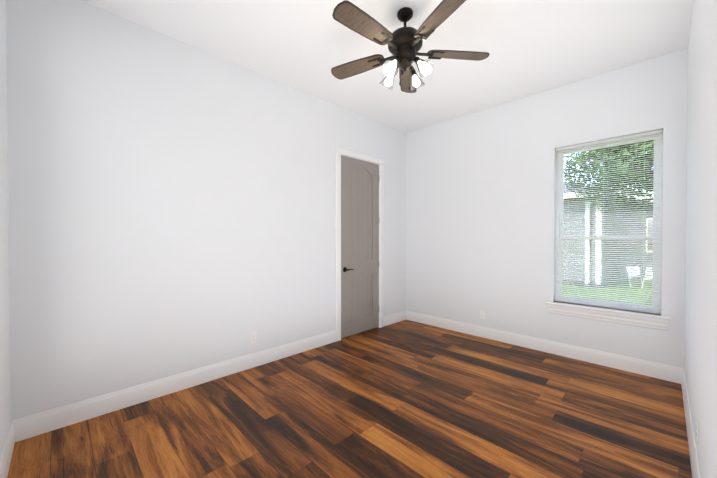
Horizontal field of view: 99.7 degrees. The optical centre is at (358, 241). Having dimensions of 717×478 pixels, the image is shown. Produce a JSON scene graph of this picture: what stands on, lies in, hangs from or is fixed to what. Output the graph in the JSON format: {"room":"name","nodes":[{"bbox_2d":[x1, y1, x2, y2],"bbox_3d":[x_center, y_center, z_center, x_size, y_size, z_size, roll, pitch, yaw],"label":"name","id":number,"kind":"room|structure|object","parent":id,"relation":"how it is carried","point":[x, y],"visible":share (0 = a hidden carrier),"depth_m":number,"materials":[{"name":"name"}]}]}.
{"room":"empty bedroom","nodes":[
{"label":"empty bedroom","id":0,"kind":"room"},
{"bbox_2d":[0,0,10,460],"bbox_3d":[-1.220,-0.204,0.793,0.150,3.050,3.120,-1,1,-45],"label":"wall","id":1,"kind":"structure","parent":0,"point":[5,395],"depth_m":1.80,"materials":[{"name":"paint"}]},
{"bbox_2d":[0,419,19,477],"bbox_3d":[-1.171,1.249,0.878,0.016,0.142,3.090,-1,1,-45],"label":"baseboard","id":2,"kind":"structure","parent":1,"relation":"attached to","point":[13,436],"depth_m":1.80,"materials":[{"name":"white wood"}]},
{"bbox_2d":[6,0,405,420],"bbox_3d":[-0.795,-0.234,3.513,4.580,3.050,0.150,-1,1,-45],"label":"wall","id":3,"kind":"structure","parent":0,"point":[171,206],"depth_m":2.52,"materials":[{"name":"paint"}]},
{"bbox_2d":[19,330,335,440],"bbox_3d":[-1.264,1.226,2.949,2.737,0.142,0.016,-1,1,-45],"label":"baseboard","id":4,"kind":"structure","parent":3,"relation":"attached to","point":[23,428],"depth_m":2.51,"materials":[{"name":"white wood"}]},
{"bbox_2d":[250,332,255,343],"bbox_3d":[-1.088,0.995,3.126,0.070,0.114,0.008,-1,1,-45],"label":"electrical outlet","id":5,"kind":"object","parent":3,"relation":"attached to","point":[252,338],"visible":1,"depth_m":3.12,"materials":[{"name":"white plastic"}]},
{"bbox_2d":[341,155,378,337],"bbox_3d":[0.044,0.067,4.225,0.750,2.412,0.100,-1,1,-45],"label":"door","id":6,"kind":"structure","parent":3,"relation":"in","point":[359,246],"depth_m":4.23,"materials":[{"name":"paint"}]},
{"bbox_2d":[336,146,383,340],"bbox_3d":[-0.017,0.025,4.286,0.936,2.515,0.190,-1,1,-45],"label":"door frame","id":7,"kind":"structure","parent":3,"relation":"attached to","point":[340,151],"depth_m":4.01,"materials":[{"name":"white wood"}]},
{"bbox_2d":[383,311,407,326],"bbox_3d":[0.572,1.206,4.765,0.557,0.142,0.016,-1,1,-45],"label":"baseboard","id":8,"kind":"structure","parent":3,"relation":"attached to","point":[394,318],"depth_m":4.76,"materials":[{"name":"white wood"}]},
{"bbox_2d":[7,320,691,477],"bbox_3d":[0.355,1.354,2.369,4.580,0.100,3.420,-1,1,-45],"label":"floor","id":9,"kind":"structure","parent":0,"point":[406,399],"depth_m":2.19,"materials":[{"name":"brown wood"}]},
{"bbox_2d":[80,0,693,132],"bbox_3d":[0.355,-1.796,2.334,4.580,0.100,3.420,-1,1,-45],"label":"ceiling","id":10,"kind":"structure","parent":0,"point":[532,47],"depth_m":2.65,"materials":[{"name":"paint"}]},
{"bbox_2d":[331,0,489,92],"bbox_3d":[0.316,-1.450,2.283,1.239,0.592,1.277,-1,1,-45],"label":"ceiling fan","id":11,"kind":"object","parent":10,"relation":"hanging from","point":[405,42],"visible":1,"depth_m":2.23,"materials":[{"name":"brown wood"}]},
{"bbox_2d":[406,48,687,367],"bbox_3d":[1.929,-0.239,3.909,0.150,3.050,3.120,-1,1,-45],"label":"wall","id":12,"kind":"structure","parent":0,"point":[481,210],"depth_m":3.69,"materials":[{"name":"paint"}]},
{"bbox_2d":[480,310,484,319],"bbox_3d":[1.669,0.985,4.073,0.008,0.114,0.070,-1,1,-45],"label":"electrical outlet","id":13,"kind":"object","parent":12,"relation":"attached to","point":[482,314],"visible":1,"depth_m":4.07,"materials":[{"name":"white plastic"}]},
{"bbox_2d":[408,311,679,383],"bbox_3d":[1.860,1.216,3.877,0.016,0.142,3.090,-1,1,-45],"label":"baseboard","id":14,"kind":"structure","parent":12,"relation":"attached to","point":[638,366],"depth_m":3.42,"materials":[{"name":"white wood"}]},
{"bbox_2d":[546,130,670,330],"bbox_3d":[2.591,-0.123,3.200,0.197,1.906,1.010,-1,1,-45],"label":"window","id":15,"kind":"structure","parent":12,"relation":"in","point":[656,151],"depth_m":3.11,"materials":[{"name":"white plastic"}]},
{"bbox_2d":[555,129,661,313],"bbox_3d":[2.587,-0.192,3.195,0.044,1.764,0.864,-1,1,-45],"label":"window blinds","id":16,"kind":"object","parent":15,"relation":"attached to","point":[640,135],"visible":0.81,"depth_m":3.16,"materials":[{"name":"white plastic"}]},
{"bbox_2d":[684,0,716,477],"bbox_3d":[1.505,-0.208,1.189,4.580,3.050,0.150,-1,1,-45],"label":"wall","id":17,"kind":"structure","parent":0,"point":[700,345],"depth_m":1.53,"materials":[{"name":"paint"}]},
{"bbox_2d":[680,368,700,477],"bbox_3d":[1.447,1.245,1.264,4.280,0.142,0.016,-1,1,-45],"label":"baseboard","id":18,"kind":"structure","parent":17,"relation":"attached to","point":[690,433],"depth_m":1.94,"materials":[{"name":"white wood"}]},
{"bbox_2d":[696,417,698,443],"bbox_3d":[1.819,1.012,1.624,0.070,0.114,0.008,-1,1,-45],"label":"electrical outlet","id":19,"kind":"object","parent":17,"relation":"attached to","point":[697,429],"visible":1,"depth_m":1.60,"materials":[{"name":"white plastic"}]},
{"label":"outside","id":20,"kind":"structure","parent":0,"visible":0},
{"bbox_2d":[562,279,651,304],"bbox_3d":[24.198,1.418,28.156,65.550,0.300,90.000,-1,1,-45],"label":"ground","id":21,"kind":"structure","parent":20,"point":[615,292],"depth_m":8.85,"materials":[{"name":"green plant"}]},
{"bbox_2d":[562,182,652,287],"bbox_3d":[11.394,-0.850,18.509,16.925,4.450,11.945,0,1,-33],"label":"house","id":22,"kind":"structure","parent":21,"relation":"on","point":[614,220],"depth_m":10.20,"materials":[{"name":"grey"}]},
{"bbox_2d":[564,140,653,212],"bbox_3d":[7.291,-1.498,5.714,4.615,6.141,6.246,-1,1,-45],"label":"tree","id":23,"kind":"object","parent":21,"relation":"on","point":[615,161],"depth_m":6.58,"materials":[{"name":"green plant"}]},
{"bbox_2d":[626,265,651,286],"bbox_3d":[9.163,1.129,9.758,0.560,0.690,0.615,0,1,-15],"label":"chair","id":24,"kind":"object","parent":21,"relation":"on","point":[638,274],"depth_m":9.94,"materials":[{"name":"white plastic"}]}
]}

